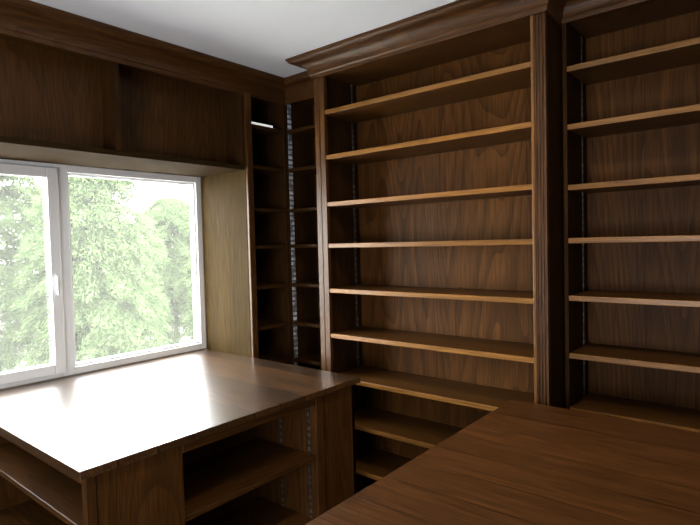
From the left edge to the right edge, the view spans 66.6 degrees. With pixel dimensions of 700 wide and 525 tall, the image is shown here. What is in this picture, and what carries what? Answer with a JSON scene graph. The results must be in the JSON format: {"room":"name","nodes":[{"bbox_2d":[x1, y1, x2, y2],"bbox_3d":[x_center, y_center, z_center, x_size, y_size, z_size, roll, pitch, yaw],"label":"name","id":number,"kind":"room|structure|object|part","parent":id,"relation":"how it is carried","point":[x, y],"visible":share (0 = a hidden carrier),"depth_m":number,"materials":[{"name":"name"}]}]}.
{"room":"home office","nodes":[
{"label":"home office","id":0,"kind":"room"},
{"bbox_2d":[0,159,206,390],"bbox_3d":[-1.877,0.301,2.030,0.075,2.536,4.230,0,3,40],"label":"wall","id":1,"kind":"structure","parent":0,"point":[7,159],"depth_m":2.84,"materials":[{"name":"paint"}]},
{"bbox_2d":[0,159,205,388],"bbox_3d":[-1.399,0.040,2.571,0.101,1.023,1.615,0,3,40],"label":"window","id":2,"kind":"structure","parent":1,"relation":"in","point":[57,183],"depth_m":2.59,"materials":[{"name":"white plastic"}]},
{"bbox_3d":[-1.635,0.058,2.253,0.016,0.983,0.785,0,3,40],"label":"sash","id":3,"kind":"part","parent":2,"relation":"part of","materials":[{"name":"white plastic"}]},
{"bbox_3d":[-1.386,0.106,2.526,0.022,0.095,0.014,0,3,40],"label":"handle","id":4,"kind":"part","parent":2,"relation":"part of","materials":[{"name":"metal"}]},
{"bbox_2d":[0,34,244,176],"bbox_3d":[-1.248,-0.728,2.401,0.408,0.518,1.614,0,3,40],"label":"upper cabinet","id":5,"kind":"object","parent":1,"relation":"attached to","point":[58,106],"visible":0.84,"depth_m":2.41,"materials":[{"name":"brown wood"}]},
{"bbox_3d":[-0.631,-0.736,2.930,0.130,0.412,0.014,0,3,40],"label":"panel","id":6,"kind":"part","parent":5,"relation":"part of","materials":[{"name":"brown wood"}]},
{"bbox_2d":[30,0,456,77],"bbox_3d":[-0.240,-1.008,0.712,4.265,0.100,4.400,0,3,40],"label":"ceiling","id":7,"kind":"structure","parent":0,"point":[260,35],"depth_m":2.23,"materials":[{"name":"paint"}]},
{"bbox_2d":[0,0,313,104],"bbox_3d":[-1.028,-0.927,2.023,0.412,0.121,2.530,0,3,40],"label":"trim","id":8,"kind":"structure","parent":7,"relation":"attached to","point":[27,20],"depth_m":2.38,"materials":[{"name":"brown wood"}]},
{"bbox_3d":[-0.175,1.625,0.812,4.265,0.100,4.400,0,3,40],"label":"floor","id":9,"kind":"structure","parent":0,"visible":0},
{"bbox_2d":[0,385,356,524],"bbox_3d":[-0.801,1.054,2.365,1.163,0.954,1.215,0,3,40],"label":"base cabinet","id":10,"kind":"object","parent":9,"relation":"on","point":[293,465],"visible":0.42,"depth_m":2.19,"materials":[{"name":"brown wood"}]},
{"bbox_3d":[-1.456,1.072,2.312,0.020,0.954,0.298,0,3,40],"label":"panel","id":11,"kind":"part","parent":10,"relation":"part of","materials":[{"name":"brown wood"}]},
{"bbox_2d":[0,499,66,524],"bbox_3d":[-1.052,1.062,1.982,1.021,0.020,0.289,0,3,40],"label":"shelf","id":12,"kind":"object","parent":10,"relation":"attached to","point":[20,511],"depth_m":2.21,"materials":[{"name":"brown wood"}]},
{"bbox_3d":[-1.157,0.620,1.859,1.013,0.030,0.020,0,3,40],"label":"rail","id":13,"kind":"part","parent":10,"relation":"part of","materials":[{"name":"brown wood"}]},
{"bbox_2d":[0,442,82,524],"bbox_3d":[-1.059,0.782,1.972,1.021,0.020,0.289,0,3,40],"label":"shelf","id":14,"kind":"object","parent":10,"relation":"attached to","point":[61,495],"depth_m":1.88,"materials":[{"name":"brown wood"}]},
{"bbox_3d":[-0.741,1.084,1.548,0.030,0.954,0.030,0,3,40],"label":"corner post","id":15,"kind":"part","parent":10,"relation":"part of","materials":[{"name":"brown wood"}]},
{"bbox_3d":[-0.639,1.037,1.667,0.016,0.874,0.286,0,3,40],"label":"panel","id":16,"kind":"part","parent":10,"relation":"part of","materials":[{"name":"brown wood"}]},
{"bbox_2d":[0,349,359,480],"bbox_3d":[-0.806,0.565,2.340,1.181,0.026,1.257,0,3,40],"label":"countertop","id":17,"kind":"structure","parent":10,"relation":"on","point":[87,425],"depth_m":2.11,"materials":[{"name":"brown wood"}]},
{"bbox_3d":[-0.628,1.014,2.267,0.012,0.874,0.655,0,3,40],"label":"panel","id":18,"kind":"part","parent":10,"relation":"part of","materials":[{"name":"brown wood"}]},
{"bbox_3d":[-0.355,0.597,2.006,0.018,0.035,0.637,0,3,40],"label":"rail","id":19,"kind":"part","parent":10,"relation":"part of","materials":[{"name":"brown wood"}]},
{"bbox_2d":[183,437,314,521],"bbox_3d":[-0.491,0.842,2.133,0.368,0.020,0.635,0,3,40],"label":"shelf","id":20,"kind":"object","parent":10,"relation":"attached to","point":[216,477],"depth_m":2.15,"materials":[{"name":"brown wood"}]},
{"bbox_2d":[202,496,313,524],"bbox_3d":[-0.484,1.122,2.143,0.368,0.020,0.635,0,3,40],"label":"shelf","id":21,"kind":"object","parent":10,"relation":"attached to","point":[252,510],"depth_m":2.33,"materials":[{"name":"brown wood"}]},
{"bbox_3d":[-0.282,1.000,2.394,0.360,0.874,0.018,0,3,40],"label":"panel","id":22,"kind":"part","parent":10,"relation":"part of","materials":[{"name":"brown wood"}]},
{"bbox_3d":[-0.045,1.035,2.388,0.014,0.954,0.217,0,3,40],"label":"panel","id":23,"kind":"part","parent":10,"relation":"part of","materials":[{"name":"brown wood"}]},
{"bbox_3d":[-0.422,1.027,2.828,1.157,0.954,0.018,0,3,40],"label":"panel","id":24,"kind":"part","parent":10,"relation":"part of","materials":[{"name":"brown wood"}]},
{"bbox_2d":[201,92,292,364],"bbox_3d":[-0.603,0.231,3.177,0.426,2.526,0.314,0,3,40],"label":"bookcase","id":25,"kind":"object","parent":9,"relation":"on","point":[245,212],"depth_m":3.13,"materials":[{"name":"brown wood"}]},
{"bbox_3d":[-0.704,0.238,3.069,0.408,2.526,0.020,0,3,40],"label":"panel","id":26,"kind":"part","parent":25,"relation":"part of","materials":[{"name":"brown wood"}]},
{"bbox_3d":[-0.508,-0.779,3.011,0.016,0.014,0.180,0,3,40],"label":"light strip","id":27,"kind":"part","parent":25,"relation":"part of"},
{"bbox_3d":[-0.630,-0.763,3.143,0.393,0.020,0.276,0,3,40],"label":"shelf","id":28,"kind":"part","parent":25,"relation":"part of","materials":[{"name":"brown wood"}]},
{"bbox_3d":[-0.624,-0.537,3.151,0.393,0.020,0.276,0,3,40],"label":"shelf","id":29,"kind":"part","parent":25,"relation":"part of","materials":[{"name":"brown wood"}]},
{"bbox_3d":[-0.619,-0.300,3.160,0.393,0.020,0.276,0,3,40],"label":"shelf","id":30,"kind":"part","parent":25,"relation":"part of","materials":[{"name":"brown wood"}]},
{"bbox_3d":[-0.614,-0.090,3.168,0.393,0.020,0.276,0,3,40],"label":"shelf","id":31,"kind":"part","parent":25,"relation":"part of","materials":[{"name":"brown wood"}]},
{"bbox_3d":[-0.515,0.225,3.297,0.408,2.526,0.018,0,3,40],"label":"panel","id":32,"kind":"part","parent":25,"relation":"part of","materials":[{"name":"brown wood"}]},
{"bbox_3d":[-0.608,0.138,3.177,0.393,0.020,0.276,0,3,40],"label":"shelf","id":33,"kind":"part","parent":25,"relation":"part of","materials":[{"name":"brown wood"}]},
{"bbox_3d":[-0.602,0.369,3.186,0.393,0.020,0.276,0,3,40],"label":"shelf","id":34,"kind":"part","parent":25,"relation":"part of","materials":[{"name":"brown wood"}]},
{"bbox_3d":[-0.597,0.589,3.194,0.393,0.020,0.276,0,3,40],"label":"shelf","id":35,"kind":"part","parent":25,"relation":"part of","materials":[{"name":"brown wood"}]},
{"bbox_2d":[285,98,320,369],"bbox_3d":[-0.121,0.221,3.145,0.430,2.526,0.250,0,3,40],"label":"bookcase","id":36,"kind":"object","parent":9,"relation":"on","point":[300,116],"visible":0.29,"depth_m":3.23,"materials":[{"name":"brown wood"}]},
{"bbox_3d":[-0.143,-0.773,3.095,0.411,0.020,0.227,0,3,40],"label":"shelf","id":37,"kind":"part","parent":36,"relation":"part of","materials":[{"name":"brown wood"}]},
{"bbox_3d":[-0.138,-0.547,3.103,0.411,0.020,0.227,0,3,40],"label":"shelf","id":38,"kind":"part","parent":36,"relation":"part of","materials":[{"name":"brown wood"}]},
{"bbox_3d":[-0.132,-0.310,3.112,0.411,0.020,0.227,0,3,40],"label":"shelf","id":39,"kind":"part","parent":36,"relation":"part of","materials":[{"name":"brown wood"}]},
{"bbox_3d":[-0.127,-0.100,3.120,0.411,0.020,0.227,0,3,40],"label":"shelf","id":40,"kind":"part","parent":36,"relation":"part of","materials":[{"name":"brown wood"}]},
{"bbox_3d":[-0.121,0.128,3.129,0.411,0.020,0.227,0,3,40],"label":"shelf","id":41,"kind":"part","parent":36,"relation":"part of","materials":[{"name":"brown wood"}]},
{"bbox_3d":[-0.116,0.359,3.138,0.411,0.020,0.227,0,3,40],"label":"shelf","id":42,"kind":"part","parent":36,"relation":"part of","materials":[{"name":"brown wood"}]},
{"bbox_3d":[-0.110,0.579,3.146,0.411,0.020,0.227,0,3,40],"label":"shelf","id":43,"kind":"part","parent":36,"relation":"part of","materials":[{"name":"brown wood"}]},
{"bbox_3d":[-0.043,0.216,3.225,0.412,2.526,0.012,0,3,40],"label":"panel","id":44,"kind":"part","parent":36,"relation":"part of","materials":[{"name":"brown wood"}]},
{"bbox_2d":[314,12,565,492],"bbox_3d":[0.438,0.229,2.560,1.175,2.526,0.452,0,3,40],"label":"bookcase","id":45,"kind":"object","parent":9,"relation":"on","point":[439,166],"visible":0.66,"depth_m":2.53,"materials":[{"name":"brown wood"}]},
{"bbox_3d":[0.022,0.226,2.920,0.034,2.526,0.426,0,3,40],"label":"panel","id":46,"kind":"part","parent":45,"relation":"part of","materials":[{"name":"brown wood"}]},
{"bbox_3d":[0.412,1.040,2.527,1.070,0.020,0.268,0,3,40],"label":"shelf","id":47,"kind":"part","parent":45,"relation":"part of","materials":[{"name":"brown wood"}]},
{"bbox_3d":[0.406,0.815,2.519,1.070,0.020,0.268,0,3,40],"label":"shelf","id":48,"kind":"part","parent":45,"relation":"part of","materials":[{"name":"brown wood"}]},
{"bbox_2d":[285,0,566,79],"bbox_3d":[0.341,-0.986,2.432,1.375,0.101,0.433,0,3,40],"label":"trim","id":49,"kind":"structure","parent":45,"relation":"attached to","point":[458,18],"depth_m":2.26,"materials":[{"name":"brown wood"}]},
{"bbox_3d":[0.368,-0.761,2.459,1.070,0.020,0.268,0,3,40],"label":"shelf","id":50,"kind":"part","parent":45,"relation":"part of","materials":[{"name":"brown wood"}]},
{"bbox_3d":[0.373,-0.535,2.467,1.070,0.020,0.268,0,3,40],"label":"shelf","id":51,"kind":"part","parent":45,"relation":"part of","materials":[{"name":"brown wood"}]},
{"bbox_3d":[0.379,-0.299,2.477,1.070,0.020,0.268,0,3,40],"label":"shelf","id":52,"kind":"part","parent":45,"relation":"part of","materials":[{"name":"brown wood"}]},
{"bbox_3d":[0.390,0.140,2.493,1.070,0.020,0.268,0,3,40],"label":"shelf","id":53,"kind":"part","parent":45,"relation":"part of","materials":[{"name":"brown wood"}]},
{"bbox_3d":[0.396,0.371,2.502,1.070,0.020,0.268,0,3,40],"label":"shelf","id":54,"kind":"part","parent":45,"relation":"part of","materials":[{"name":"brown wood"}]},
{"bbox_3d":[0.401,0.591,2.510,1.070,0.020,0.268,0,3,40],"label":"shelf","id":55,"kind":"part","parent":45,"relation":"part of","materials":[{"name":"brown wood"}]},
{"bbox_3d":[0.481,0.227,2.604,1.076,2.526,0.012,0,3,40],"label":"panel","id":56,"kind":"part","parent":45,"relation":"part of","materials":[{"name":"brown wood"}]},
{"bbox_3d":[0.882,0.232,2.210,0.043,2.526,0.426,0,3,40],"label":"panel","id":57,"kind":"part","parent":45,"relation":"part of","materials":[{"name":"brown wood"}]},
{"bbox_2d":[562,0,699,431],"bbox_3d":[1.445,0.232,1.835,1.284,2.526,0.278,0,3,40],"label":"bookcase","id":58,"kind":"object","parent":9,"relation":"on","point":[631,74],"visible":0.78,"depth_m":2.13,"materials":[{"name":"brown wood"}]},
{"bbox_3d":[0.956,0.229,2.238,0.016,2.526,0.278,0,3,40],"label":"panel","id":59,"kind":"part","parent":58,"relation":"part of","materials":[{"name":"brown wood"}]},
{"bbox_2d":[561,0,649,23],"bbox_3d":[1.294,-0.980,1.643,1.284,0.101,0.100,0,3,40],"label":"trim","id":60,"kind":"structure","parent":58,"relation":"attached to","point":[574,10],"depth_m":2.01,"materials":[{"name":"brown wood"}]},
{"bbox_3d":[1.414,-0.761,1.793,1.246,0.020,0.252,0,3,40],"label":"shelf","id":61,"kind":"part","parent":58,"relation":"part of","materials":[{"name":"brown wood"}]},
{"bbox_3d":[1.420,-0.536,1.802,1.246,0.020,0.252,0,3,40],"label":"shelf","id":62,"kind":"part","parent":58,"relation":"part of","materials":[{"name":"brown wood"}]},
{"bbox_3d":[1.437,0.140,1.828,1.246,0.020,0.252,0,3,40],"label":"shelf","id":63,"kind":"part","parent":58,"relation":"part of","materials":[{"name":"brown wood"}]},
{"bbox_3d":[1.426,-0.299,1.811,1.246,0.020,0.252,0,3,40],"label":"shelf","id":64,"kind":"part","parent":58,"relation":"part of","materials":[{"name":"brown wood"}]},
{"bbox_3d":[1.448,0.590,1.845,1.246,0.020,0.252,0,3,40],"label":"shelf","id":65,"kind":"part","parent":58,"relation":"part of","materials":[{"name":"brown wood"}]},
{"bbox_3d":[1.442,0.370,1.836,1.246,0.020,0.252,0,3,40],"label":"shelf","id":66,"kind":"part","parent":58,"relation":"part of","materials":[{"name":"brown wood"}]},
{"bbox_3d":[0.751,1.066,1.063,1.402,0.954,1.355,0,3,40],"label":"cabinet","id":67,"kind":"object","parent":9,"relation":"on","visible":0},
{"bbox_2d":[305,400,699,524],"bbox_3d":[0.739,0.576,1.044,1.462,0.026,1.415,0,3,40],"label":"tabletop","id":68,"kind":"structure","parent":67,"relation":"on","point":[520,463],"depth_m":1.37,"materials":[{"name":"brown wood"}]},
{"label":"outside","id":69,"kind":"structure","parent":0,"visible":0},
{"bbox_2d":[0,292,193,371],"bbox_3d":[-14.085,2.102,18.297,39.425,0.100,55.000,0,3,40],"label":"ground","id":70,"kind":"structure","parent":69,"point":[180,341],"depth_m":13.30,"materials":[{"name":"green plant"}]},
{"bbox_2d":[0,174,89,373],"bbox_3d":[-6.496,-0.365,9.621,3.211,5.450,3.203,-2,2,-16],"label":"tree","id":71,"kind":"object","parent":70,"relation":"on","point":[10,207],"visible":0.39,"depth_m":9.16,"materials":[{"name":"green plant"}]},
{"bbox_2d":[0,182,134,348],"bbox_3d":[-7.442,-0.059,14.230,3.568,4.562,3.447,-1,2,15],"label":"tree","id":72,"kind":"object","parent":70,"relation":"on","point":[45,182],"visible":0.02,"depth_m":13.57,"materials":[{"name":"green plant"}]},
{"bbox_2d":[8,176,174,369],"bbox_3d":[-3.898,0.278,8.173,2.382,4.040,2.287,0,2,24],"label":"tree","id":73,"kind":"object","parent":70,"relation":"on","point":[98,227],"visible":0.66,"depth_m":7.71,"materials":[{"name":"green plant"}]},
{"bbox_2d":[114,196,193,346],"bbox_3d":[-4.151,0.302,12.438,3.204,3.700,3.234,0,3,40],"label":"tree","id":74,"kind":"object","parent":70,"relation":"on","point":[171,217],"visible":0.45,"depth_m":11.76,"materials":[{"name":"green plant"}]},
{"bbox_2d":[180,249,193,342],"bbox_3d":[-2.128,0.426,10.291,2.319,3.289,2.345,-3,2,-28],"label":"tree","id":75,"kind":"object","parent":70,"relation":"on","point":[191,330],"visible":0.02,"depth_m":9.94,"materials":[{"name":"green plant"}]}
]}

